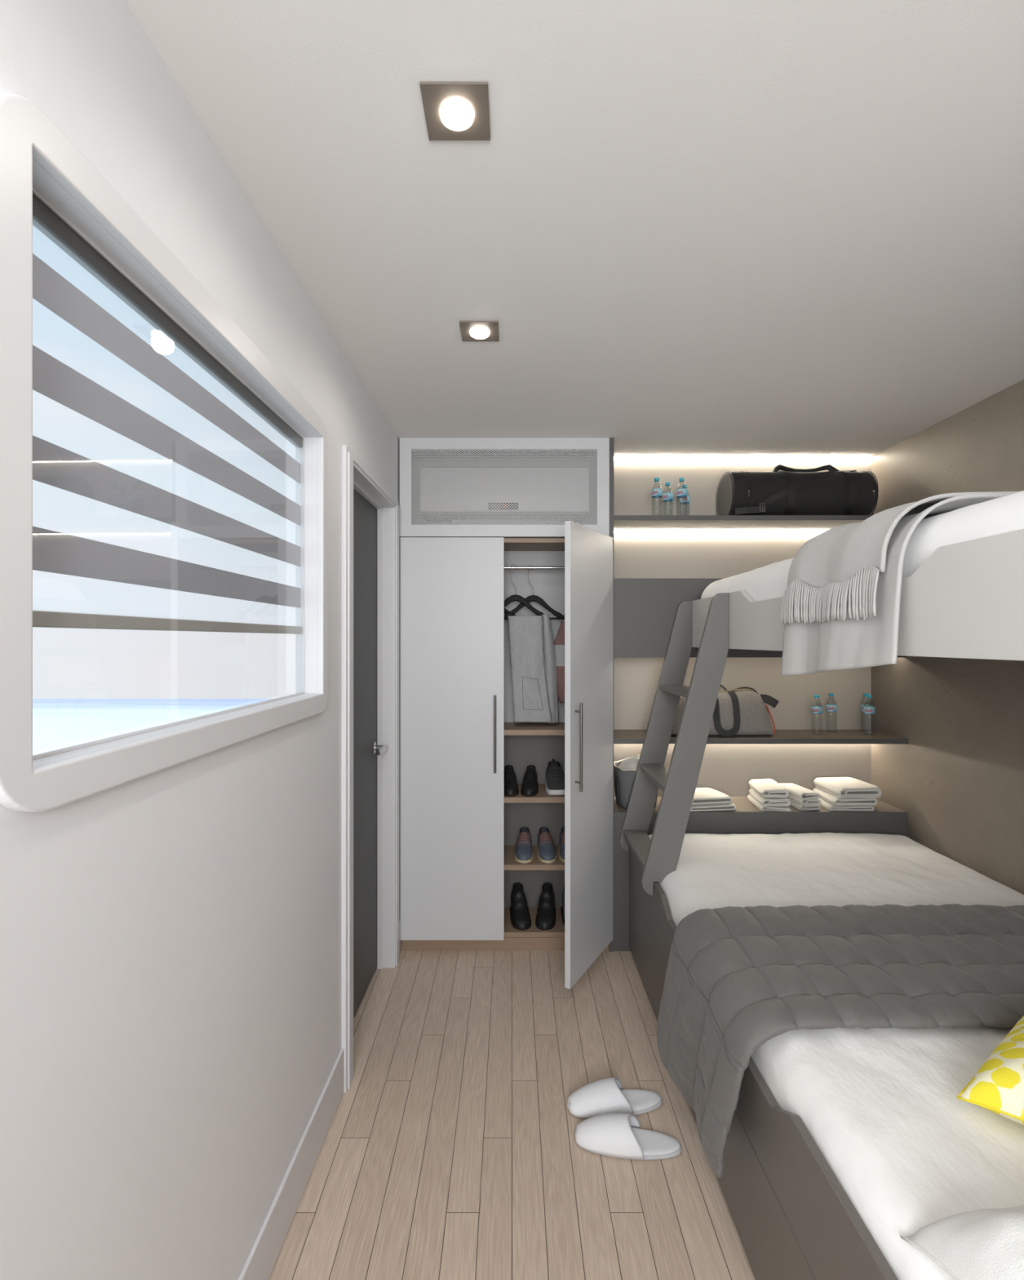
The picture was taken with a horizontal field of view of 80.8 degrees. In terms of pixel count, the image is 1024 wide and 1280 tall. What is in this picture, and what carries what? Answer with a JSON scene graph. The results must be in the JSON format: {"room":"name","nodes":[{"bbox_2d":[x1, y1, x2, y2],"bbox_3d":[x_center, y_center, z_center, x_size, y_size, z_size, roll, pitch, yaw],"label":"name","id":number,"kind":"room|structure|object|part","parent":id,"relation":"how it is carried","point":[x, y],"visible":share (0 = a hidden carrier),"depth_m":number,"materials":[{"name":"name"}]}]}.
{"room":"bunk bedroom","nodes":[
{"label":"bunk bedroom","id":0,"kind":"room"},
{"bbox_2d":[0,0,399,1279],"bbox_3d":[-0.599,0.255,0.870,0.060,2.390,4.642,0,0,1],"label":"wall","id":1,"kind":"structure","parent":0,"point":[171,937],"depth_m":1.00,"materials":[{"name":"white paint"}]},
{"bbox_2d":[0,93,328,812],"bbox_3d":[-0.583,-0.211,1.194,0.078,0.833,1.103,0,0,1],"label":"window","id":2,"kind":"structure","parent":1,"relation":"in","point":[37,157],"depth_m":0.80,"materials":[{"name":"white paint"}]},
{"bbox_2d":[32,193,302,634],"bbox_3d":[-0.611,-0.294,1.199,0.018,0.555,1.002,0,0,1],"label":"zebra blind","id":3,"kind":"object","parent":2,"relation":"attached to","point":[55,465],"visible":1,"depth_m":0.99,"materials":[{"name":"grey fabric"}]},
{"bbox_2d":[238,1048,343,1279],"bbox_3d":[-0.576,1.377,0.238,0.010,0.140,3.377,0,0,1],"label":"baseboard","id":4,"kind":"structure","parent":1,"relation":"attached to","point":[261,1260],"depth_m":1.51,"materials":[{"name":"white paint"}]},
{"bbox_2d":[341,444,399,1093],"bbox_3d":[-0.531,0.410,2.333,0.016,2.079,0.814,0,0,1],"label":"trim","id":5,"kind":"structure","parent":1,"relation":"attached to","point":[345,449],"depth_m":1.93,"materials":[{"name":"white paint"}]},
{"bbox_2d":[353,488,387,1018],"bbox_3d":[-0.592,0.430,2.331,0.095,2.024,0.650,0,0,1],"label":"door","id":6,"kind":"structure","parent":1,"relation":"in","point":[366,748],"depth_m":2.43,"materials":[{"name":"grey wood"}]},
{"bbox_3d":[-0.568,0.465,2.550,0.058,0.052,0.141,0,0,0],"label":"handle","id":7,"kind":"part","parent":6,"relation":"part of","materials":[{"name":"silver metal"}]},
{"bbox_2d":[353,468,392,968],"bbox_3d":[-0.615,0.430,2.332,0.171,2.040,0.665,0,0,0],"label":"trim","id":8,"kind":"structure","parent":1,"relation":"attached to","point":[384,511],"depth_m":2.66,"materials":[{"name":"white paint"}]},
{"bbox_2d":[399,920,400,952],"bbox_3d":[-0.525,1.377,2.772,0.010,0.140,0.065,0,0,1],"label":"baseboard","id":9,"kind":"structure","parent":1,"relation":"attached to","point":[399,921],"depth_m":2.78,"materials":[{"name":"white paint"}]},
{"bbox_2d":[269,950,755,1279],"bbox_3d":[0.497,1.475,0.845,2.995,0.050,4.790,0,0,0],"label":"floor","id":10,"kind":"structure","parent":0,"point":[451,1151],"depth_m":1.71,"materials":[{"name":"brown wood"}]},
{"bbox_2d":[400,520,613,989],"bbox_3d":[-0.024,0.487,2.742,0.996,1.926,0.685,0,0,0],"label":"wardrobe","id":11,"kind":"object","parent":10,"relation":"on","point":[460,830],"visible":1,"depth_m":2.79,"materials":[{"name":"grey wood"}]},
{"bbox_3d":[-0.279,0.459,2.800,0.483,1.870,0.019,0,0,0],"label":"door","id":12,"kind":"part","parent":11,"relation":"part of","materials":[{"name":"grey paint"}]},
{"bbox_3d":[-0.079,0.432,2.774,0.012,0.357,0.032,0,0,0],"label":"handle","id":13,"kind":"part","parent":11,"relation":"part of","materials":[{"name":"silver metal"}]},
{"bbox_2d":[400,437,609,537],"bbox_3d":[-0.035,-0.710,2.937,0.974,0.459,0.294,0,0,0],"label":"wall cabinet","id":14,"kind":"object","parent":11,"relation":"on","point":[412,524],"visible":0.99,"depth_m":2.80,"materials":[{"name":"grey paint"}]},
{"bbox_3d":[-0.036,-0.711,2.797,0.862,0.351,0.001,0,0,0],"label":"panel","id":15,"kind":"part","parent":14,"relation":"part of","materials":[{"name":"white wood"}]},
{"bbox_2d":[420,465,589,524],"bbox_3d":[-0.035,-0.673,2.970,0.810,0.353,0.210,0,0,0],"label":"air conditioner","id":16,"kind":"object","parent":14,"relation":"in","point":[423,467],"visible":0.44,"depth_m":2.87,"materials":[{"name":"grey paint"}]},
{"bbox_2d":[504,608,515,615],"bbox_3d":[-0.125,-0.235,3.005,0.310,0.270,0.018,0,0,0],"label":"hanger","id":17,"kind":"object","parent":11,"relation":"hanging from","point":[506,611],"visible":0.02,"depth_m":3.00,"materials":[{"name":"black plastic"}]},
{"bbox_2d":[504,764,519,796],"bbox_3d":[-0.011,0.684,2.945,0.084,0.104,0.239,0,0,-3],"label":"shoe","id":18,"kind":"object","parent":11,"relation":"on","point":[511,787],"visible":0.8,"depth_m":2.89,"materials":[{"name":"black leather"}]},
{"bbox_2d":[510,882,531,930],"bbox_3d":[0.039,1.297,2.945,0.098,0.136,0.239,0,0,-7],"label":"shoe","id":19,"kind":"object","parent":11,"relation":"on","point":[521,920],"visible":1,"depth_m":2.92,"materials":[{"name":"black leather"}]},
{"bbox_2d":[515,826,533,863],"bbox_3d":[0.060,0.999,2.945,0.090,0.104,0.239,0,0,2],"label":"shoe","id":20,"kind":"object","parent":11,"relation":"on","point":[524,851],"visible":1,"depth_m":2.90,"materials":[{"name":"blue leather"}]},
{"bbox_2d":[504,564,544,619],"bbox_3d":[0.018,-0.235,2.945,0.310,0.270,0.018,0,0,0],"label":"hanger","id":21,"kind":"object","parent":11,"relation":"hanging from","point":[513,597],"visible":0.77,"depth_m":2.94,"materials":[{"name":"black plastic"}]},
{"bbox_2d":[507,613,559,723],"bbox_3d":[0.106,0.139,2.922,0.250,0.532,0.053,0,0,-10],"label":"trousers","id":22,"kind":"object","parent":21,"relation":"hanging from","point":[532,651],"visible":1,"depth_m":2.91,"materials":[{"name":"grey fabric"}]},
{"bbox_3d":[0.182,0.139,2.941,0.093,0.532,0.034,0,0,0],"label":"leg","id":23,"kind":"part","parent":22,"relation":"part of","materials":[{"name":"grey fabric"}]},
{"bbox_2d":[520,764,538,796],"bbox_3d":[0.089,0.684,2.945,0.084,0.104,0.239,0,0,6],"label":"shoe","id":24,"kind":"object","parent":11,"relation":"on","point":[530,787],"visible":1,"depth_m":2.90,"materials":[{"name":"black leather"}]},
{"bbox_2d":[504,564,564,619],"bbox_3d":[0.106,-0.235,2.975,0.310,0.270,0.018,0,0,0],"label":"hanger","id":25,"kind":"object","parent":11,"relation":"hanging from","point":[533,597],"visible":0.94,"depth_m":2.97,"materials":[{"name":"black plastic"}]},
{"bbox_2d":[504,845,564,870],"bbox_3d":[-0.035,1.064,2.943,0.938,0.026,0.266,0,0,0],"label":"shelf","id":26,"kind":"object","parent":11,"relation":"attached to","point":[510,863],"depth_m":2.83,"materials":[{"name":"brown wood"}]},
{"bbox_2d":[504,783,564,803],"bbox_3d":[-0.035,0.749,2.943,0.938,0.026,0.266,0,0,0],"label":"shelf","id":27,"kind":"object","parent":11,"relation":"attached to","point":[542,797],"depth_m":2.81,"materials":[{"name":"brown wood"}]},
{"bbox_2d":[504,722,564,735],"bbox_3d":[-0.035,0.433,2.943,0.938,0.026,0.266,0,0,0],"label":"shelf","id":28,"kind":"object","parent":11,"relation":"attached to","point":[510,728],"depth_m":2.83,"materials":[{"name":"brown wood"}]},
{"bbox_3d":[-0.035,-0.355,2.955,0.938,0.017,0.017,0,0,0],"label":"hanging rail","id":29,"kind":"part","parent":11,"relation":"part of","materials":[{"name":"silver metal"}]},
{"bbox_3d":[-0.035,0.908,3.079,0.938,0.915,0.007,0,0,0],"label":"panel","id":30,"kind":"part","parent":11,"relation":"part of","materials":[{"name":"brown"}]},
{"bbox_2d":[535,882,555,930],"bbox_3d":[0.168,1.297,2.945,0.098,0.136,0.239,0,0,8],"label":"shoe","id":31,"kind":"object","parent":11,"relation":"on","point":[545,920],"visible":1,"depth_m":2.92,"materials":[{"name":"black leather"}]},
{"bbox_2d":[537,826,556,863],"bbox_3d":[0.166,0.999,2.945,0.090,0.104,0.239,0,0,-3],"label":"shoe","id":32,"kind":"object","parent":11,"relation":"on","point":[546,852],"visible":1,"depth_m":2.90,"materials":[{"name":"blue fabric"}]},
{"bbox_2d":[545,759,564,795],"bbox_3d":[0.216,0.669,2.945,0.112,0.133,0.239,0,0,-3],"label":"sneaker","id":33,"kind":"object","parent":11,"relation":"on","point":[555,775],"visible":0.92,"depth_m":2.92,"materials":[{"name":"black fabric"}]},
{"bbox_2d":[554,613,564,702],"bbox_3d":[0.283,-0.017,2.982,0.197,0.659,0.060,0,0,0],"label":"knit top","id":34,"kind":"object","parent":11,"relation":"hanging from","point":[559,642],"visible":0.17,"depth_m":2.97,"materials":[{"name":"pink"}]},
{"bbox_2d":[558,826,564,862],"bbox_3d":[0.271,0.999,2.945,0.090,0.104,0.239,0,0,0],"label":"shoe","id":35,"kind":"object","parent":11,"relation":"on","point":[562,838],"visible":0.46,"depth_m":2.93,"materials":[{"name":"blue fabric"}]},
{"bbox_2d":[560,885,564,925],"bbox_3d":[0.291,1.299,2.945,0.098,0.133,0.239,0,0,-3],"label":"shoe","id":36,"kind":"object","parent":11,"relation":"on","point":[562,908],"visible":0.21,"depth_m":2.96,"materials":[{"name":"black leather"}]},
{"bbox_3d":[0.270,0.432,2.431,0.032,0.357,0.011,0,0,27],"label":"handle","id":37,"kind":"part","parent":11,"relation":"part of","materials":[{"name":"silver metal"}]},
{"bbox_3d":[0.343,0.459,2.609,0.025,1.870,0.474,0,0,31],"label":"door","id":38,"kind":"part","parent":11,"relation":"part of","materials":[{"name":"grey paint"}]},
{"bbox_2d":[567,1077,662,1119],"bbox_3d":[0.320,1.413,1.872,0.304,0.073,0.114,0,0,-8],"label":"slipper","id":39,"kind":"object","parent":10,"relation":"on","point":[604,1096],"visible":0.98,"depth_m":1.84,"materials":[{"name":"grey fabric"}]},
{"bbox_2d":[574,1113,682,1159],"bbox_3d":[0.331,1.413,1.728,0.304,0.073,0.114,0,0,7],"label":"slipper","id":40,"kind":"object","parent":10,"relation":"on","point":[618,1135],"visible":1,"depth_m":1.70,"materials":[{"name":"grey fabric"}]},
{"bbox_2d":[613,796,907,951],"bbox_3d":[1.159,1.126,2.945,1.369,0.648,0.286,0,0,0],"label":"shelf unit","id":41,"kind":"object","parent":10,"relation":"on","point":[747,818],"visible":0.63,"depth_m":2.80,"materials":[{"name":"laminate"}]},
{"bbox_2d":[613,760,657,808],"bbox_3d":[0.605,0.704,2.935,0.212,0.200,0.224,0,0,0],"label":"laundry basket","id":42,"kind":"object","parent":41,"relation":"on","point":[624,778],"visible":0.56,"depth_m":2.85,"materials":[{"name":"fabric"}]},
{"bbox_3d":[0.508,0.708,2.871,0.019,0.118,0.024,0,0,0],"label":"handle","id":43,"kind":"part","parent":42,"relation":"part of","materials":[{"name":"grey fabric"}]},
{"bbox_2d":[618,754,639,768],"bbox_3d":[0.605,0.601,2.935,0.184,0.075,0.193,0,0,0],"label":"laundry","id":44,"kind":"object","parent":42,"relation":"in","point":[632,762],"visible":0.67,"depth_m":2.89,"materials":[{"name":"white fabric"}]},
{"bbox_2d":[690,802,736,811],"bbox_3d":[0.934,0.787,2.926,0.242,0.029,0.220,0,0,-6],"label":"towel","id":45,"kind":"object","parent":41,"relation":"on","point":[717,806],"visible":0.26,"depth_m":2.82,"materials":[{"name":"white fabric"}]},
{"bbox_2d":[692,787,732,804],"bbox_3d":[0.926,0.759,2.937,0.223,0.031,0.200,0,0,-10],"label":"towel","id":46,"kind":"object","parent":45,"relation":"on","point":[702,795],"visible":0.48,"depth_m":2.87,"materials":[{"name":"white fabric"}]},
{"bbox_2d":[747,794,791,811],"bbox_3d":[1.247,0.791,2.930,0.146,0.021,0.225,0,0,7],"label":"towel","id":47,"kind":"object","parent":41,"relation":"on","point":[750,798],"visible":0.41,"depth_m":2.83,"materials":[{"name":"white fabric"}]},
{"bbox_2d":[749,787,791,806],"bbox_3d":[1.250,0.762,2.930,0.139,0.038,0.225,0,0,5],"label":"towel","id":48,"kind":"object","parent":47,"relation":"on","point":[765,802],"visible":0.68,"depth_m":2.83,"materials":[{"name":"white fabric"}]},
{"bbox_2d":[748,778,789,797],"bbox_3d":[1.247,0.720,2.930,0.139,0.042,0.225,0,0,3],"label":"towel","id":49,"kind":"object","parent":48,"relation":"on","point":[765,788],"visible":1,"depth_m":2.86,"materials":[{"name":"white fabric"}]},
{"bbox_2d":[790,800,821,810],"bbox_3d":[1.398,0.789,2.931,0.106,0.026,0.200,0,0,-6],"label":"towel","id":50,"kind":"object","parent":41,"relation":"on","point":[802,807],"visible":0.4,"depth_m":2.84,"materials":[{"name":"white fabric"}]},
{"bbox_2d":[786,794,821,804],"bbox_3d":[1.396,0.762,2.931,0.109,0.033,0.200,0,0,-6],"label":"towel","id":51,"kind":"object","parent":50,"relation":"on","point":[809,801],"visible":0.43,"depth_m":2.84,"materials":[{"name":"white fabric"}]},
{"bbox_2d":[778,782,821,799],"bbox_3d":[1.392,0.732,2.930,0.108,0.033,0.200,0,0,-6],"label":"towel","id":52,"kind":"object","parent":51,"relation":"on","point":[796,790],"visible":0.87,"depth_m":2.87,"materials":[{"name":"white fabric"}]},
{"bbox_2d":[817,797,875,811],"bbox_3d":[1.604,0.788,2.930,0.220,0.028,0.225,0,0,3],"label":"towel","id":53,"kind":"object","parent":41,"relation":"on","point":[825,804],"visible":0.41,"depth_m":2.82,"materials":[{"name":"white fabric"}]},
{"bbox_2d":[813,787,877,805],"bbox_3d":[1.618,0.757,2.930,0.219,0.038,0.225,0,0,0],"label":"towel","id":54,"kind":"object","parent":53,"relation":"on","point":[833,799],"visible":0.69,"depth_m":2.82,"materials":[{"name":"white fabric"}]},
{"bbox_2d":[813,777,881,798],"bbox_3d":[1.632,0.715,2.931,0.217,0.051,0.225,0,0,-3],"label":"towel","id":55,"kind":"object","parent":54,"relation":"on","point":[841,787],"visible":1,"depth_m":2.86,"materials":[{"name":"white fabric"}]},
{"bbox_2d":[629,832,1023,1279],"bbox_3d":[1.194,1.150,1.670,1.298,0.600,2.260,0,0,0],"label":"bunk","id":56,"kind":"object","parent":10,"relation":"on","point":[842,1144],"visible":0.61,"depth_m":1.25,"materials":[{"name":"fabric"}]},
{"bbox_2d":[619,592,728,896],"bbox_3d":[0.666,0.401,2.558,0.334,1.166,0.496,0,0,0],"label":"ladder","id":57,"kind":"object","parent":56,"relation":"attached to","point":[659,856],"visible":0.98,"depth_m":2.31,"materials":[{"name":"grey laminate"}]},
{"bbox_3d":[0.554,1.291,1.680,0.019,0.282,2.240,0,0,0],"label":"drawer","id":58,"kind":"part","parent":56,"relation":"part of","materials":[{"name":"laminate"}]},
{"bbox_3d":[0.554,1.040,1.680,0.019,0.216,2.240,0,0,0],"label":"rail","id":59,"kind":"part","parent":56,"relation":"part of","materials":[{"name":"laminate"}]},
{"bbox_2d":[657,903,1023,1177],"bbox_3d":[1.142,1.046,1.647,1.400,0.451,0.665,0,0,0],"label":"quilt","id":60,"kind":"object","parent":56,"relation":"on","point":[738,980],"visible":1,"depth_m":1.56,"materials":[{"name":"grey fabric"}]},
{"bbox_2d":[900,1204,1023,1279],"bbox_3d":[0.985,0.819,0.682,0.802,0.171,0.444,0,0,1],"label":"pillow","id":61,"kind":"object","parent":56,"relation":"on","point":[983,1244],"visible":1,"depth_m":0.82,"materials":[{"name":"white fabric"}]},
{"bbox_2d":[956,1015,1023,1124],"bbox_3d":[1.115,0.800,1.062,0.423,0.123,0.423,0,0,-36],"label":"cushion","id":62,"kind":"object","parent":56,"relation":"on","point":[997,1086],"visible":1,"depth_m":1.09,"materials":[{"name":"yellow fabric"}]},
{"bbox_2d":[125,0,1023,456],"bbox_3d":[0.497,-0.965,0.845,2.995,0.050,4.790,0,0,0],"label":"ceiling","id":63,"kind":"structure","parent":0,"point":[686,228],"depth_m":1.27,"materials":[{"name":"white paint"}]},
{"bbox_2d":[419,81,490,140],"bbox_3d":[-0.098,-0.932,1.069,0.115,0.014,0.115,0,0,0],"label":"recessed light","id":64,"kind":"object","parent":63,"relation":"in","point":[464,113],"visible":1,"depth_m":1.06,"materials":[{"name":"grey metal"}]},
{"bbox_2d":[459,320,499,341],"bbox_3d":[-0.098,-0.932,1.828,0.115,0.014,0.115,0,0,0],"label":"recessed light","id":65,"kind":"object","parent":63,"relation":"in","point":[471,331],"visible":1,"depth_m":1.81,"materials":[{"name":"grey metal"}]},
{"bbox_2d":[613,456,872,457],"bbox_3d":[1.159,-0.937,3.082,1.367,0.005,0.015,0,0,0],"label":"led strip","id":66,"kind":"object","parent":63,"relation":"attached to","point":[614,456],"visible":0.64,"depth_m":3.08,"materials":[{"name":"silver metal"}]},
{"bbox_2d":[613,457,871,457],"bbox_3d":[1.159,-0.936,3.083,1.363,0.002,0.009,0,0,0],"label":"diffuser","id":67,"kind":"object","parent":66,"relation":"attached to","point":[614,457],"depth_m":3.08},
{"bbox_2d":[613,457,871,796],"bbox_3d":[0.613,0.255,3.150,2.465,2.390,0.120,0,0,0],"label":"wall","id":68,"kind":"structure","parent":0,"point":[728,769],"depth_m":3.09,"materials":[{"name":"beige paint"}]},
{"bbox_2d":[608,437,613,951],"bbox_3d":[0.463,0.255,2.942,0.022,2.390,0.291,0,0,0],"label":"trim","id":69,"kind":"structure","parent":68,"relation":"attached to","point":[611,439],"depth_m":2.80,"materials":[{"name":"laminate"}]},
{"bbox_2d":[613,515,873,532],"bbox_3d":[1.159,-0.569,2.950,1.371,0.028,0.279,0,0,0],"label":"wall shelf","id":70,"kind":"object","parent":68,"relation":"attached to","point":[621,522],"depth_m":2.88,"materials":[{"name":"laminate"}]},
{"bbox_2d":[652,477,662,498],"bbox_3d":[0.695,-0.680,2.885,0.050,0.192,0.050,0,0,-3],"label":"water bottle","id":71,"kind":"object","parent":70,"relation":"on","point":[656,493],"visible":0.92,"depth_m":2.87,"materials":[{"name":"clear plastic"}]},
{"bbox_2d":[662,482,673,515],"bbox_3d":[0.768,-0.680,2.965,0.050,0.192,0.050,0,0,6],"label":"water bottle","id":72,"kind":"object","parent":70,"relation":"on","point":[667,497],"visible":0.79,"depth_m":2.95,"materials":[{"name":"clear plastic"}]},
{"bbox_2d":[676,477,687,497],"bbox_3d":[0.814,-0.680,2.885,0.050,0.192,0.050,0,0,0],"label":"water bottle","id":73,"kind":"object","parent":70,"relation":"on","point":[681,493],"visible":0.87,"depth_m":2.87,"materials":[{"name":"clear plastic"}]},
{"bbox_2d":[680,484,690,515],"bbox_3d":[0.866,-0.680,3.015,0.050,0.192,0.050,0,0,-17],"label":"water bottle","id":74,"kind":"object","parent":70,"relation":"on","point":[687,500],"visible":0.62,"depth_m":3.00,"materials":[{"name":"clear plastic"}]},
{"bbox_2d":[613,531,824,532],"bbox_3d":[1.159,-0.556,3.083,1.363,0.002,0.009,0,0,0],"label":"diffuser","id":75,"kind":"object","parent":70,"relation":"attached to","point":[614,531],"depth_m":3.08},
{"bbox_3d":[1.159,-0.557,3.082,1.367,0.005,0.015,0,0,0],"label":"led strip","id":76,"kind":"part","parent":70,"relation":"part of","materials":[{"name":"white plastic"}]},
{"bbox_2d":[716,464,879,515],"bbox_3d":[1.383,-0.719,2.940,0.689,0.275,0.251,0,0,0],"label":"duffel bag","id":77,"kind":"object","parent":70,"relation":"on","point":[790,491],"visible":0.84,"depth_m":2.84,"materials":[{"name":"black fabric"}]},
{"bbox_3d":[1.434,-0.823,2.918,0.351,0.068,0.065,0,0,0],"label":"carry handle","id":78,"kind":"part","parent":77,"relation":"part of","materials":[{"name":"black fabric"}]},
{"bbox_2d":[613,577,906,657],"bbox_3d":[1.159,-0.103,2.949,1.371,0.370,0.278,0,0,0],"label":"wall panel","id":79,"kind":"object","parent":68,"relation":"attached to","point":[645,609],"visible":0.19,"depth_m":2.81,"materials":[{"name":"laminate"}]},
{"bbox_2d":[613,729,908,743],"bbox_3d":[1.159,0.472,2.944,1.371,0.025,0.288,0,0,0],"label":"wall shelf","id":80,"kind":"object","parent":68,"relation":"attached to","point":[620,736],"visible":0.64,"depth_m":2.81,"materials":[{"name":"laminate"}]},
{"bbox_2d":[671,684,779,737],"bbox_3d":[1.007,0.336,2.927,0.530,0.245,0.226,0,0,0],"label":"bag","id":81,"kind":"object","parent":80,"relation":"on","point":[741,711],"visible":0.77,"depth_m":2.84,"materials":[{"name":"grey fabric"}]},
{"bbox_2d":[811,694,822,734],"bbox_3d":[1.482,0.362,2.925,0.050,0.192,0.050,0,0,3],"label":"water bottle","id":82,"kind":"object","parent":80,"relation":"on","point":[815,709],"visible":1,"depth_m":2.91,"materials":[{"name":"clear plastic"}]},
{"bbox_2d":[826,693,837,732],"bbox_3d":[1.596,0.362,3.005,0.050,0.192,0.050,0,0,-6],"label":"water bottle","id":83,"kind":"object","parent":80,"relation":"on","point":[829,707],"visible":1,"depth_m":2.99,"materials":[{"name":"clear plastic"}]},
{"bbox_2d":[860,693,872,732],"bbox_3d":[1.769,0.362,3.005,0.050,0.192,0.050,0,0,6],"label":"water bottle","id":84,"kind":"object","parent":80,"relation":"on","point":[862,705],"visible":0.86,"depth_m":3.00,"materials":[{"name":"clear plastic"}]},
{"bbox_2d":[863,694,875,734],"bbox_3d":[1.735,0.362,2.920,0.050,0.192,0.050,0,0,-3],"label":"water bottle","id":85,"kind":"object","parent":80,"relation":"on","point":[867,709],"visible":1,"depth_m":2.91,"materials":[{"name":"clear plastic"}]},
{"bbox_2d":[871,379,1023,894],"bbox_3d":[1.905,0.255,0.880,0.120,2.390,4.660,0,0,0],"label":"wall","id":86,"kind":"structure","parent":0,"point":[958,779],"depth_m":2.48,"materials":[{"name":"grey paint"}]},
{"bbox_2d":[692,490,1023,660],"bbox_3d":[1.339,-0.134,1.671,1.008,0.336,2.263,0,0,0],"label":"bunk","id":87,"kind":"object","parent":86,"relation":"attached to","point":[962,591],"visible":0.49,"depth_m":1.16,"materials":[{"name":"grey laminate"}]},
{"bbox_3d":[1.346,-0.145,1.683,0.981,0.315,2.225,0,0,0],"label":"mattress","id":88,"kind":"part","parent":87,"relation":"part of","materials":[{"name":"white fabric"}]},
{"bbox_2d":[780,491,1019,675],"bbox_3d":[1.279,-0.115,1.519,1.001,0.441,0.516,0,0,0],"label":"throw blanket","id":89,"kind":"object","parent":87,"relation":"on","point":[841,606],"visible":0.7,"depth_m":1.42,"materials":[{"name":"grey fabric"}]},
{"label":"outside","id":90,"kind":"structure","parent":0,"visible":0},
{"bbox_2d":[32,698,271,755],"bbox_3d":[-160.000,9.700,18.348,480.000,0.500,156.695,0,0,0],"label":"sea","id":91,"kind":"structure","parent":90,"point":[57,723],"depth_m":75.30,"materials":[{"name":"liquid"}]}
]}

